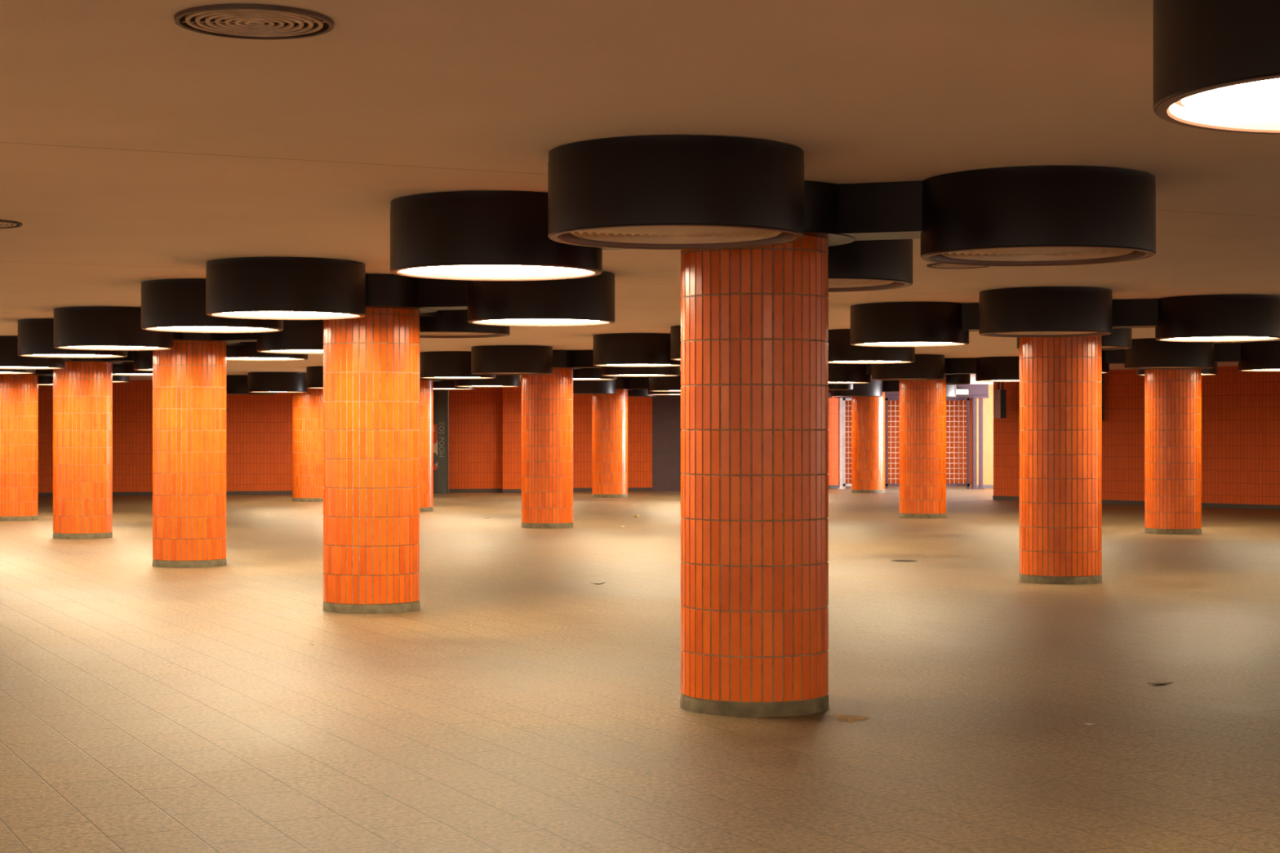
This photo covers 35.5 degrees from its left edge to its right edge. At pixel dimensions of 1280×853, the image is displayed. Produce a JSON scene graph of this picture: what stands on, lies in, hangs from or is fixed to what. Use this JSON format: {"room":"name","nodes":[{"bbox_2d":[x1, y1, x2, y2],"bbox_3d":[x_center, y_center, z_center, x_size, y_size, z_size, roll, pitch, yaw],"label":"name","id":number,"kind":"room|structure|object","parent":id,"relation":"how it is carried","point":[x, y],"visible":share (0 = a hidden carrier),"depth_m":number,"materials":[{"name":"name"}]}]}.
{"room":"underground pedestrian passage","nodes":[
{"label":"underground pedestrian passage","id":0,"kind":"room"},
{"bbox_2d":[37,380,292,492],"bbox_3d":[-15.591,0.183,41.601,8.828,2.800,22.820,0,0,38],"label":"wall","id":1,"kind":"structure","parent":0,"point":[259,428],"depth_m":46.51,"materials":[{"name":"orange tile"}]},
{"bbox_2d":[38,490,292,496],"bbox_3d":[-15.483,1.538,41.520,8.594,0.090,22.523,0,0,38],"label":"baseboard","id":2,"kind":"structure","parent":1,"relation":"attached to","point":[249,492],"depth_m":46.52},
{"bbox_2d":[432,389,448,493],"bbox_3d":[-4.910,0.197,48.075,0.580,2.800,0.150,0,0,0],"label":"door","id":3,"kind":"structure","parent":1,"relation":"in","point":[435,392],"depth_m":48.01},
{"bbox_2d":[432,424,437,470],"bbox_3d":[-4.920,0.496,47.990,0.200,1.100,0.020,0,0,0],"label":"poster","id":4,"kind":"object","parent":3,"relation":"attached to","point":[435,427],"visible":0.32,"depth_m":47.98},
{"bbox_2d":[448,382,652,492],"bbox_3d":[-2.144,0.198,48.860,5.060,2.800,0.927,0,0,-18],"label":"wall","id":5,"kind":"structure","parent":0,"point":[485,423],"depth_m":48.51,"materials":[{"name":"orange tile"}]},
{"bbox_2d":[448,487,652,493],"bbox_3d":[-2.130,1.553,48.756,5.015,0.090,0.730,0,0,-19],"label":"baseboard","id":6,"kind":"structure","parent":5,"relation":"attached to","point":[629,489],"depth_m":48.49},
{"bbox_2d":[652,395,681,491],"bbox_3d":[1.460,0.199,49.530,2.320,2.800,0.340,0,0,0],"label":"door","id":7,"kind":"structure","parent":5,"relation":"in","point":[666,409],"depth_m":49.40,"materials":[{"name":"metal"}]},
{"bbox_2d":[0,483,1279,852],"bbox_3d":[-1.000,1.627,25.997,46.000,0.150,68.000,0,0,0],"label":"floor","id":8,"kind":"structure","parent":0,"point":[527,704],"depth_m":11.30,"materials":[{"name":"tile"}]},
{"bbox_2d":[0,373,46,520],"bbox_3d":[-10.500,0.217,33.500,1.135,2.700,1.135,0,0,0],"label":"tiled column","id":9,"kind":"structure","parent":8,"relation":"on","point":[19,393],"depth_m":33.16,"materials":[{"name":"orange tile"}]},
{"bbox_2d":[53,357,123,539],"bbox_3d":[-7.800,0.194,28.000,1.100,2.724,1.100,0,0,0],"label":"tiled column","id":10,"kind":"structure","parent":8,"relation":"on","point":[82,390],"depth_m":27.65,"materials":[{"name":"orange tile"}]},
{"bbox_2d":[151,332,239,568],"bbox_3d":[-5.008,0.171,22.240,1.100,2.748,1.100,0,0,0],"label":"tiled column","id":11,"kind":"structure","parent":8,"relation":"on","point":[189,378],"depth_m":21.89,"materials":[{"name":"orange tile"}]},
{"bbox_2d":[292,387,324,502],"bbox_3d":[-6.980,0.244,42.500,1.135,2.682,1.135,0,0,0],"label":"tiled column","id":12,"kind":"structure","parent":8,"relation":"on","point":[308,429],"depth_m":42.14,"materials":[{"name":"orange tile"}]},
{"bbox_2d":[322,273,437,613],"bbox_3d":[-2.249,0.148,16.760,1.100,2.771,1.100,0,0,0],"label":"tiled column","id":13,"kind":"structure","parent":8,"relation":"on","point":[371,362],"depth_m":16.41,"materials":[{"name":"orange tile"}]},
{"bbox_2d":[419,377,440,511],"bbox_3d":[-4.260,0.223,37.300,1.100,2.704,1.100,0,0,0],"label":"tiled column","id":14,"kind":"structure","parent":8,"relation":"on","point":[426,385],"depth_m":37.04,"materials":[{"name":"orange tile"}]},
{"bbox_2d":[435,389,448,493],"bbox_3d":[-4.700,0.326,47.599,0.280,2.540,0.260,0,0,0],"label":"post","id":15,"kind":"object","parent":8,"relation":"on","point":[442,393],"visible":1,"depth_m":47.50,"materials":[{"name":"metal"}]},
{"bbox_2d":[521,349,582,528],"bbox_3d":[-1.436,0.197,31.000,1.135,2.730,1.135,0,0,0],"label":"tiled column","id":16,"kind":"structure","parent":8,"relation":"on","point":[547,400],"depth_m":30.65,"materials":[{"name":"orange tile"}]},
{"bbox_2d":[591,377,633,497],"bbox_3d":[-0.674,0.245,44.950,1.100,2.690,1.100,0,0,0],"label":"tiled column","id":17,"kind":"structure","parent":8,"relation":"on","point":[609,411],"depth_m":44.60,"materials":[{"name":"orange tile"}]},
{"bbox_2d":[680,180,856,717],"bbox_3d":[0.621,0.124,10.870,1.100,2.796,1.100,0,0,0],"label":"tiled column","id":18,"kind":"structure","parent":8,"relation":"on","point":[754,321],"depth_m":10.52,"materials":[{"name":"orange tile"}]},
{"bbox_2d":[837,397,844,488],"bbox_3d":[5.170,0.433,51.399,0.160,2.340,0.160,0,0,0],"label":"steel post","id":19,"kind":"object","parent":8,"relation":"on","point":[841,399],"visible":1,"depth_m":51.36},
{"bbox_2d":[843,398,851,488],"bbox_3d":[5.425,0.434,51.749,0.350,2.340,0.060,0,0,0],"label":"gate","id":20,"kind":"object","parent":8,"relation":"on","point":[845,485],"visible":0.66,"depth_m":51.72,"materials":[{"name":"metal"}]},
{"bbox_2d":[830,714,870,723],"bbox_3d":[1.096,1.518,10.403,0.214,0.002,0.318,0,0,0],"label":"stain","id":21,"kind":"object","parent":8,"relation":"on","point":[852,718],"visible":1,"depth_m":10.41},
{"bbox_2d":[851,380,888,493],"bbox_3d":[5.514,0.249,48.300,1.100,2.696,1.100,0,0,0],"label":"tiled column","id":22,"kind":"structure","parent":8,"relation":"on","point":[868,413],"depth_m":47.96,"materials":[{"name":"orange tile"}]},
{"bbox_2d":[884,398,899,488],"bbox_3d":[6.675,0.434,51.749,0.650,2.340,0.060,0,0,0],"label":"gate","id":23,"kind":"object","parent":8,"relation":"on","point":[886,485],"visible":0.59,"depth_m":51.72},
{"bbox_2d":[898,358,954,518],"bbox_3d":[4.876,0.201,34.500,1.135,2.736,1.135,0,0,0],"label":"tiled column","id":24,"kind":"structure","parent":8,"relation":"on","point":[922,403],"depth_m":34.15,"materials":[{"name":"orange tile"}]},
{"bbox_2d":[946,398,969,488],"bbox_3d":[8.135,0.434,51.749,0.770,2.340,0.060,0,0,0],"label":"gate","id":25,"kind":"object","parent":8,"relation":"on","point":[967,485],"visible":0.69,"depth_m":51.73,"materials":[{"name":"metal"}]},
{"bbox_2d":[971,397,977,488],"bbox_3d":[8.600,0.433,51.399,0.140,2.340,0.180,0,0,0],"label":"steel post","id":26,"kind":"object","parent":8,"relation":"on","point":[974,399],"visible":1,"depth_m":51.35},
{"bbox_2d":[977,397,984,488],"bbox_3d":[8.760,0.433,51.399,0.140,2.340,0.180,0,0,0],"label":"steel post","id":27,"kind":"object","parent":8,"relation":"on","point":[980,399],"visible":1,"depth_m":51.35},
{"bbox_2d":[1018,326,1116,584],"bbox_3d":[4.178,0.151,19.880,1.100,2.778,1.100,0,0,0],"label":"tiled column","id":28,"kind":"structure","parent":8,"relation":"on","point":[1060,378],"depth_m":19.53,"materials":[{"name":"orange tile"}]},
{"bbox_2d":[1144,368,1201,534],"bbox_3d":[7.795,0.179,29.250,1.135,2.759,1.135,0,0,0],"label":"tiled column","id":29,"kind":"structure","parent":8,"relation":"on","point":[1173,397],"depth_m":28.91,"materials":[{"name":"orange tile"}]},
{"bbox_2d":[0,0,1279,384],"bbox_3d":[-1.000,-1.394,26.003,46.000,0.719,68.000,0,0,0],"label":"ceiling","id":30,"kind":"structure","parent":0,"point":[137,146],"depth_m":8.34,"materials":[{"name":"paint"}]},
{"bbox_2d":[0,219,22,228],"bbox_3d":[-4.060,-1.248,12.303,0.500,0.014,0.500,0,0,0],"label":"ceiling vent","id":31,"kind":"object","parent":30,"relation":"in","point":[4,224],"visible":1,"depth_m":12.33,"materials":[{"name":"metal"}]},
{"bbox_2d":[0,368,35,373],"bbox_3d":[-8.999,-0.962,28.482,1.670,0.398,1.199,0,0,0],"label":"ceiling lamp","id":32,"kind":"object","parent":30,"relation":"attached to","point":[2,371],"visible":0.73,"depth_m":28.28,"materials":[{"name":"metal"}]},
{"bbox_2d":[0,335,75,368],"bbox_3d":[-8.252,-0.974,26.749,1.199,0.398,1.673,0,0,0],"label":"ceiling lamp","id":33,"kind":"object","parent":30,"relation":"attached to","point":[9,357],"visible":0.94,"depth_m":25.95,"materials":[{"name":"metal"}]},
{"bbox_2d":[38,374,53,385],"bbox_3d":[-10.040,-0.928,34.755,1.199,0.398,1.673,0,0,0],"label":"ceiling lamp","id":34,"kind":"object","parent":30,"relation":"attached to","point":[47,380],"visible":0.16,"depth_m":34.42,"materials":[{"name":"metal"}]},
{"bbox_2d":[17,318,127,358],"bbox_3d":[-6.207,-0.998,22.722,1.670,0.398,1.199,0,0,0],"label":"ceiling lamp","id":35,"kind":"object","parent":30,"relation":"attached to","point":[35,335],"visible":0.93,"depth_m":22.21,"materials":[{"name":"metal"}]},
{"bbox_2d":[32,354,112,355],"bbox_3d":[-6.443,-0.831,22.722,1.044,0.042,1.044,0,0,0],"label":"diffuser","id":36,"kind":"object","parent":35,"relation":"attached to","point":[33,354],"depth_m":22.83,"materials":[{"name":"white"}]},
{"bbox_2d":[53,306,182,350],"bbox_3d":[-5.460,-1.010,20.989,1.199,0.398,1.673,0,0,0],"label":"ceiling lamp","id":37,"kind":"object","parent":30,"relation":"attached to","point":[91,327],"visible":0.93,"depth_m":20.22,"materials":[{"name":"metal"}]},
{"bbox_2d":[68,346,156,348],"bbox_3d":[-5.460,-0.844,20.752,1.044,0.042,1.044,0,0,0],"label":"diffuser","id":38,"kind":"object","parent":37,"relation":"attached to","point":[69,347],"depth_m":20.88,"materials":[{"name":"white"}]},
{"bbox_2d":[106,350,152,371],"bbox_3d":[-6.591,-0.974,27.542,1.672,0.398,1.199,0,0,0],"label":"ceiling lamp","id":39,"kind":"object","parent":30,"relation":"attached to","point":[142,359],"visible":0.13,"depth_m":27.15,"materials":[{"name":"metal"}]},
{"bbox_2d":[112,361,152,375],"bbox_3d":[-7.340,-0.963,29.255,1.199,0.398,1.673,0,0,0],"label":"ceiling lamp","id":40,"kind":"object","parent":30,"relation":"attached to","point":[125,368],"visible":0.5,"depth_m":28.91,"materials":[{"name":"metal"}]},
{"bbox_2d":[141,278,283,333],"bbox_3d":[-3.449,-1.032,17.242,1.670,0.398,1.199,0,0,0],"label":"ceiling lamp","id":41,"kind":"object","parent":30,"relation":"attached to","point":[179,304],"visible":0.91,"depth_m":16.72,"materials":[{"name":"metal"}]},
{"bbox_2d":[157,326,267,330],"bbox_3d":[-3.684,-0.866,17.242,1.044,0.042,1.044,0,0,0],"label":"diffuser","id":42,"kind":"object","parent":41,"relation":"attached to","point":[159,328],"depth_m":17.34,"materials":[{"name":"white"}]},
{"bbox_2d":[226,374,276,395],"bbox_3d":[-8.180,-0.892,42.982,1.670,0.398,1.199,0,0,0],"label":"ceiling lamp","id":43,"kind":"object","parent":30,"relation":"attached to","point":[237,384],"visible":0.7,"depth_m":42.41,"materials":[{"name":"metal"}]},
{"bbox_2d":[173,3,333,39],"bbox_3d":[-1.226,-1.285,6.363,0.500,0.014,0.500,0,0,0],"label":"ceiling vent","id":44,"kind":"object","parent":30,"relation":"in","point":[236,20],"visible":1,"depth_m":6.34,"materials":[{"name":"metal"}]},
{"bbox_2d":[226,341,307,360],"bbox_3d":[-4.548,-0.998,23.495,1.199,0.398,1.673,0,0,0],"label":"ceiling lamp","id":45,"kind":"object","parent":30,"relation":"attached to","point":[242,351],"visible":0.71,"depth_m":23.17,"materials":[{"name":"metal"}]},
{"bbox_2d":[221,320,324,354],"bbox_3d":[-3.800,-1.010,21.782,1.672,0.398,1.199,0,0,0],"label":"ceiling lamp","id":46,"kind":"object","parent":30,"relation":"attached to","point":[297,336],"visible":0.52,"depth_m":21.21,"materials":[{"name":"metal"}]},
{"bbox_2d":[247,372,306,392],"bbox_3d":[-7.432,-0.904,41.249,1.199,0.398,1.673,0,0,0],"label":"ceiling lamp","id":47,"kind":"object","parent":30,"relation":"attached to","point":[257,382],"visible":0.98,"depth_m":40.50,"materials":[{"name":"metal"}]},
{"bbox_2d":[205,257,368,319],"bbox_3d":[-2.701,-1.044,15.509,1.199,0.398,1.673,0,0,0],"label":"ceiling lamp","id":48,"kind":"object","parent":30,"relation":"attached to","point":[266,288],"visible":1,"depth_m":14.77,"materials":[{"name":"metal"}]},
{"bbox_2d":[222,311,347,316],"bbox_3d":[-2.701,-0.878,15.272,1.044,0.042,1.044,0,0,0],"label":"diffuser","id":49,"kind":"object","parent":48,"relation":"attached to","point":[225,313],"depth_m":15.32,"materials":[{"name":"white"}]},
{"bbox_2d":[306,366,324,388],"bbox_3d":[-5.460,-0.925,37.782,1.670,0.398,1.199,0,0,0],"label":"ceiling lamp","id":50,"kind":"object","parent":30,"relation":"attached to","point":[314,375],"visible":0.15,"depth_m":37.31,"materials":[{"name":"metal"}]},
{"bbox_2d":[433,379,475,389],"bbox_3d":[-3.800,-0.925,38.555,1.199,0.398,1.673,0,0,0],"label":"ceiling lamp","id":51,"kind":"object","parent":30,"relation":"attached to","point":[442,384],"visible":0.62,"depth_m":38.21,"materials":[{"name":"metal"}]},
{"bbox_2d":[419,351,495,378],"bbox_3d":[-2.635,-0.963,31.482,1.670,0.398,1.199,0,0,0],"label":"ceiling lamp","id":52,"kind":"object","parent":30,"relation":"attached to","point":[437,364],"visible":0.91,"depth_m":30.93,"materials":[{"name":"metal"}]},
{"bbox_2d":[419,309,510,337],"bbox_3d":[-1.789,-1.033,18.015,1.199,0.398,1.673,0,0,0],"label":"ceiling lamp","id":53,"kind":"object","parent":30,"relation":"attached to","point":[440,323],"visible":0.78,"depth_m":17.69,"materials":[{"name":"metal"}]},
{"bbox_2d":[419,332,492,335],"bbox_3d":[-1.789,-0.865,18.252,1.044,0.042,1.044,0,0,0],"label":"diffuser","id":54,"kind":"object","parent":53,"relation":"attached to","point":[420,333],"depth_m":18.33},
{"bbox_2d":[432,374,519,386],"bbox_3d":[-3.051,-0.936,36.842,1.672,0.398,1.199,0,0,0],"label":"ceiling lamp","id":55,"kind":"object","parent":30,"relation":"attached to","point":[500,380],"visible":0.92,"depth_m":36.36,"materials":[{"name":"metal"}]},
{"bbox_2d":[390,191,623,280],"bbox_3d":[-0.579,-1.069,11.352,1.670,0.398,1.199,0,0,0],"label":"ceiling lamp","id":56,"kind":"object","parent":30,"relation":"attached to","point":[457,235],"visible":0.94,"depth_m":10.82,"materials":[{"name":"metal"}]},
{"bbox_2d":[406,265,584,276],"bbox_3d":[-0.814,-0.902,11.352,1.044,0.042,1.044,0,0,0],"label":"diffuser","id":57,"kind":"object","parent":56,"relation":"attached to","point":[411,270],"depth_m":11.43,"materials":[{"name":"white"}]},
{"bbox_2d":[471,345,552,374],"bbox_3d":[-1.888,-0.975,29.749,1.199,0.398,1.673,0,0,0],"label":"ceiling lamp","id":58,"kind":"object","parent":30,"relation":"attached to","point":[485,359],"visible":1,"depth_m":29.00,"materials":[{"name":"metal"}]},
{"bbox_2d":[417,271,614,326],"bbox_3d":[-1.040,-1.044,16.302,1.672,0.398,1.199,0,0,0],"label":"ceiling lamp","id":59,"kind":"object","parent":30,"relation":"attached to","point":[590,300],"visible":0.91,"depth_m":15.87,"materials":[{"name":"metal"}]},
{"bbox_2d":[484,319,599,323],"bbox_3d":[-0.804,-0.877,16.302,1.044,0.042,1.044,0,0,0],"label":"diffuser","id":60,"kind":"object","parent":59,"relation":"attached to","point":[486,321],"depth_m":16.38,"materials":[{"name":"white"}]},
{"bbox_2d":[573,379,615,394],"bbox_3d":[-1.126,-0.907,43.699,1.199,0.398,1.673,0,0,0],"label":"ceiling lamp","id":61,"kind":"object","parent":30,"relation":"attached to","point":[580,387],"visible":0.71,"depth_m":42.92,"materials":[{"name":"metal"}]},
{"bbox_2d":[573,368,617,380],"bbox_3d":[-0.976,-0.963,32.255,1.199,0.398,1.673,0,0,0],"label":"ceiling lamp","id":62,"kind":"object","parent":30,"relation":"attached to","point":[583,374],"visible":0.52,"depth_m":31.93,"materials":[{"name":"metal"}]},
{"bbox_2d":[573,350,679,377],"bbox_3d":[-0.228,-0.975,30.542,1.672,0.398,1.199,0,0,0],"label":"ceiling lamp","id":63,"kind":"object","parent":30,"relation":"attached to","point":[582,358],"visible":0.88,"depth_m":30.25,"materials":[{"name":"metal"}]},
{"bbox_2d":[592,333,680,367],"bbox_3d":[0.221,-0.997,26.182,1.670,0.398,1.199,0,0,0],"label":"ceiling lamp","id":64,"kind":"object","parent":30,"relation":"attached to","point":[612,349],"visible":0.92,"depth_m":25.64,"materials":[{"name":"metal"}]},
{"bbox_2d":[627,389,656,396],"bbox_3d":[-0.214,-0.895,46.205,1.199,0.398,1.673,0,0,0],"label":"ceiling lamp","id":65,"kind":"object","parent":30,"relation":"attached to","point":[631,393],"visible":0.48,"depth_m":45.87,"materials":[{"name":"metal"}]},
{"bbox_2d":[628,376,680,395],"bbox_3d":[0.534,-0.907,44.492,1.672,0.398,1.199,0,0,0],"label":"ceiling lamp","id":66,"kind":"object","parent":30,"relation":"attached to","point":[635,383],"visible":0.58,"depth_m":44.52,"materials":[{"name":"metal"}]},
{"bbox_2d":[648,370,681,391],"bbox_3d":[1.020,-0.925,40.982,1.670,0.398,1.199,0,0,0],"label":"ceiling lamp","id":67,"kind":"object","parent":30,"relation":"attached to","point":[656,384],"visible":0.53,"depth_m":40.47,"materials":[{"name":"metal"}]},
{"bbox_2d":[547,135,804,249],"bbox_3d":[0.169,-1.081,9.620,1.199,0.398,1.673,0,0,0],"label":"ceiling lamp","id":68,"kind":"object","parent":30,"relation":"attached to","point":[644,192],"visible":1,"depth_m":8.89,"materials":[{"name":"metal"}]},
{"bbox_2d":[570,226,782,244],"bbox_3d":[0.169,-0.914,9.382,1.044,0.042,1.044,0,0,0],"label":"diffuser","id":69,"kind":"object","parent":68,"relation":"attached to","point":[579,234],"depth_m":9.46,"materials":[{"name":"plastic"}]},
{"bbox_2d":[670,325,681,360],"bbox_3d":[0.968,-1.009,24.449,1.199,0.398,1.673,0,0,0],"label":"ceiling lamp","id":70,"kind":"object","parent":30,"relation":"attached to","point":[675,331],"visible":0.09,"depth_m":23.96,"materials":[{"name":"metal"}]},
{"bbox_2d":[827,383,853,390],"bbox_3d":[3.429,-0.937,40.042,1.672,0.398,1.199,0,0,0],"label":"ceiling lamp","id":71,"kind":"object","parent":30,"relation":"attached to","point":[831,386],"visible":0.23,"depth_m":39.54,"materials":[{"name":"metal"}]},
{"bbox_2d":[828,363,871,383],"bbox_3d":[3.676,-0.962,34.982,1.670,0.398,1.199,0,0,0],"label":"ceiling lamp","id":72,"kind":"object","parent":30,"relation":"attached to","point":[837,373],"visible":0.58,"depth_m":34.42,"materials":[{"name":"metal"}]},
{"bbox_2d":[830,378,882,396],"bbox_3d":[5.062,-0.906,47.049,1.199,0.398,1.673,0,0,0],"label":"ceiling lamp","id":73,"kind":"object","parent":30,"relation":"attached to","point":[874,388],"visible":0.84,"depth_m":46.30,"materials":[{"name":"metal"}]},
{"bbox_2d":[827,239,912,292],"bbox_3d":[1.081,-1.069,12.125,1.199,0.398,1.673,0,0,0],"label":"ceiling lamp","id":74,"kind":"object","parent":30,"relation":"attached to","point":[864,265],"visible":0.31,"depth_m":11.89,"materials":[{"name":"metal"}]},
{"bbox_2d":[828,279,893,288],"bbox_3d":[1.081,-0.902,12.362,1.044,0.042,1.044,0,0,0],"label":"diffuser","id":75,"kind":"object","parent":74,"relation":"attached to","point":[833,283],"depth_m":12.46,"materials":[{"name":"plastic"}]},
{"bbox_2d":[827,328,915,364],"bbox_3d":[2.628,-1.009,25.242,1.672,0.398,1.199,0,0,0],"label":"ceiling lamp","id":76,"kind":"object","parent":30,"relation":"attached to","point":[841,351],"visible":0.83,"depth_m":24.76,"materials":[{"name":"metal"}]},
{"bbox_2d":[887,380,899,391],"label":"ceiling lamp","id":77,"kind":"object","parent":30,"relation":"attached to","point":[893,385],"depth_m":47.91,"materials":[{"name":"metal"}]},
{"bbox_2d":[871,354,944,380],"bbox_3d":[4.424,-0.973,33.249,1.199,0.398,1.673,0,0,0],"label":"ceiling lamp","id":78,"kind":"object","parent":30,"relation":"attached to","point":[925,366],"visible":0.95,"depth_m":32.50,"materials":[{"name":"metal"}]},
{"bbox_2d":[849,302,978,346],"bbox_3d":[2.978,-1.033,20.362,1.670,0.398,1.199,0,0,0],"label":"ceiling lamp","id":79,"kind":"object","parent":30,"relation":"attached to","point":[886,324],"visible":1,"depth_m":19.86,"materials":[{"name":"metal"}]},
{"bbox_2d":[867,342,952,344],"bbox_3d":[2.743,-0.866,20.362,1.044,0.042,1.044,0,0,0],"label":"diffuser","id":80,"kind":"object","parent":79,"relation":"attached to","point":[868,343],"depth_m":20.42,"materials":[{"name":"white"}]},
{"bbox_2d":[946,384,955,397],"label":"ceiling lamp","id":81,"kind":"object","parent":30,"relation":"attached to","point":[950,388],"depth_m":47.42,"materials":[{"name":"ceramic"}]},
{"bbox_2d":[946,373,970,384],"bbox_3d":[5.336,-0.962,35.755,1.199,0.398,1.673,0,0,0],"label":"ceiling lamp","id":82,"kind":"object","parent":30,"relation":"attached to","point":[956,379],"visible":0.28,"depth_m":35.49,"materials":[{"name":"metal"}]},
{"bbox_2d":[926,262,990,268],"bbox_3d":[2.475,-1.249,15.502,0.500,0.014,0.500,0,0,0],"label":"ceiling vent","id":83,"kind":"object","parent":30,"relation":"in","point":[936,265],"visible":0.66,"depth_m":15.57,"materials":[{"name":"metal"}]},
{"bbox_2d":[950,356,1019,382],"bbox_3d":[6.085,-0.973,34.042,1.672,0.398,1.199,0,0,0],"label":"ceiling lamp","id":84,"kind":"object","parent":30,"relation":"attached to","point":[986,369],"visible":0.62,"depth_m":33.68,"materials":[{"name":"metal"}]},
{"bbox_2d":[837,165,1155,266],"bbox_3d":[1.829,-1.081,10.412,1.672,0.398,1.199,0,0,0],"label":"ceiling lamp","id":85,"kind":"object","parent":30,"relation":"attached to","point":[1037,215],"visible":1,"depth_m":9.98,"materials":[{"name":"metal"}]},
{"bbox_2d":[942,247,1133,261],"bbox_3d":[2.066,-0.914,10.412,1.044,0.042,1.044,0,0,0],"label":"diffuser","id":86,"kind":"object","parent":85,"relation":"attached to","point":[948,254],"depth_m":10.47,"materials":[{"name":"plastic"}]},
{"bbox_2d":[994,382,1006,418],"bbox_3d":[7.640,-0.650,42.401,0.120,0.950,0.700,0,0,0],"label":"hanging sign","id":87,"kind":"object","parent":30,"relation":"hanging from","point":[1000,395],"visible":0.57,"depth_m":42.15,"materials":[{"name":"metal"}]},
{"bbox_2d":[978,286,1111,337],"bbox_3d":[3.726,-1.045,18.629,1.199,0.398,1.673,0,0,0],"label":"ceiling lamp","id":88,"kind":"object","parent":30,"relation":"attached to","point":[1037,311],"visible":1,"depth_m":17.89,"materials":[{"name":"metal"}]},
{"bbox_2d":[993,331,1096,334],"bbox_3d":[3.726,-0.878,18.392,1.044,0.042,1.044,0,0,0],"label":"diffuser","id":89,"kind":"object","parent":88,"relation":"attached to","point":[994,332],"depth_m":18.46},
{"bbox_2d":[1017,328,1132,350],"bbox_3d":[4.638,-1.033,21.135,1.199,0.398,1.673,0,0,0],"label":"ceiling lamp","id":90,"kind":"object","parent":30,"relation":"attached to","point":[1120,338],"visible":0.12,"depth_m":20.93,"materials":[{"name":"metal"}]},
{"bbox_2d":[1101,349,1124,373],"bbox_3d":[6.596,-0.995,29.732,1.670,0.398,1.199,0,0,0],"label":"ceiling lamp","id":91,"kind":"object","parent":30,"relation":"attached to","point":[1113,356],"visible":0.06,"depth_m":29.33,"materials":[{"name":"metal"}]},
{"bbox_2d":[1124,337,1213,369],"bbox_3d":[7.343,-1.007,27.999,1.199,0.398,1.673,0,0,0],"label":"ceiling lamp","id":92,"kind":"object","parent":30,"relation":"attached to","point":[1145,353],"visible":0.91,"depth_m":27.26,"materials":[{"name":"metal"}]},
{"bbox_2d":[1111,294,1279,342],"bbox_3d":[5.386,-1.045,19.422,1.672,0.398,1.199,0,0,0],"label":"ceiling lamp","id":93,"kind":"object","parent":30,"relation":"attached to","point":[1200,317],"visible":1,"depth_m":18.96,"materials":[{"name":"metal"}]},
{"bbox_2d":[1172,336,1267,339],"bbox_3d":[5.623,-0.878,19.422,1.044,0.042,1.044,0,0,0],"label":"diffuser","id":94,"kind":"object","parent":93,"relation":"attached to","point":[1173,337],"depth_m":19.46,"materials":[{"name":"white"}]},
{"bbox_2d":[1201,362,1217,375],"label":"ceiling lamp","id":95,"kind":"object","parent":30,"relation":"attached to","point":[1209,371],"depth_m":30.36,"materials":[{"name":"metal"}]},
{"bbox_2d":[1153,0,1279,133],"bbox_3d":[2.293,-1.105,5.607,1.670,0.398,1.199,0,0,0],"label":"ceiling lamp","id":96,"kind":"object","parent":30,"relation":"attached to","point":[1216,63],"visible":1,"depth_m":5.43,"materials":[{"name":"metal"}]},
{"bbox_2d":[1181,78,1279,122],"bbox_3d":[2.058,-0.938,5.607,1.044,0.042,1.044,0,0,0],"label":"diffuser","id":97,"kind":"object","parent":96,"relation":"attached to","point":[1220,100],"depth_m":5.72,"materials":[{"name":"white"}]},
{"bbox_2d":[1213,341,1279,371],"bbox_3d":[9.004,-1.007,28.792,1.672,0.398,1.199,0,0,0],"label":"ceiling lamp","id":98,"kind":"object","parent":30,"relation":"attached to","point":[1260,356],"visible":1,"depth_m":28.54,"materials":[{"name":"metal"}]},
{"bbox_2d":[827,396,838,484],"bbox_3d":[3.782,0.202,50.812,3.385,2.800,0.355,0,0,-40],"label":"wall","id":99,"kind":"structure","parent":0,"point":[833,429],"depth_m":51.65,"materials":[{"name":"orange tile"}]},
{"bbox_2d":[838,384,988,398],"bbox_3d":[7.065,-0.966,51.802,3.870,0.460,0.400,0,0,0],"label":"trim","id":100,"kind":"structure","parent":99,"relation":"attached to","point":[977,391],"depth_m":51.65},
{"bbox_2d":[838,398,972,483],"bbox_3d":[8.494,0.215,57.375,11.011,2.800,0.250,0,0,-3],"label":"wall","id":101,"kind":"structure","parent":0,"point":[895,404],"depth_m":57.27,"materials":[{"name":"tile"}]},
{"bbox_2d":[976,384,993,484],"bbox_3d":[12.335,0.206,52.872,7.433,2.800,0.250,0,0,-12],"label":"wall","id":102,"kind":"structure","parent":0,"point":[988,403],"depth_m":52.07,"materials":[{"name":"paint"}]},
{"bbox_2d":[993,382,1102,496],"bbox_3d":[8.645,0.185,42.331,0.250,2.800,2.766,0,0,-41],"label":"wall","id":103,"kind":"structure","parent":0,"point":[1006,430],"depth_m":42.99,"materials":[{"name":"orange tile"}]},
{"bbox_2d":[992,495,1019,500],"bbox_3d":[8.542,1.540,42.240,0.020,0.090,2.766,0,0,-41],"label":"baseboard","id":104,"kind":"structure","parent":103,"relation":"attached to","point":[994,497],"depth_m":43.02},
{"bbox_2d":[1102,365,1279,505],"bbox_3d":[14.817,0.170,34.957,0.318,2.800,15.794,0,0,-42],"label":"wall","id":105,"kind":"structure","parent":0,"point":[1240,446],"depth_m":38.74,"materials":[{"name":"orange tile"}]},
{"bbox_2d":[1101,499,1279,510],"bbox_3d":[14.718,1.525,34.863,0.088,0.090,15.788,0,0,-42],"label":"baseboard","id":106,"kind":"structure","parent":105,"relation":"attached to","point":[1104,501],"depth_m":38.70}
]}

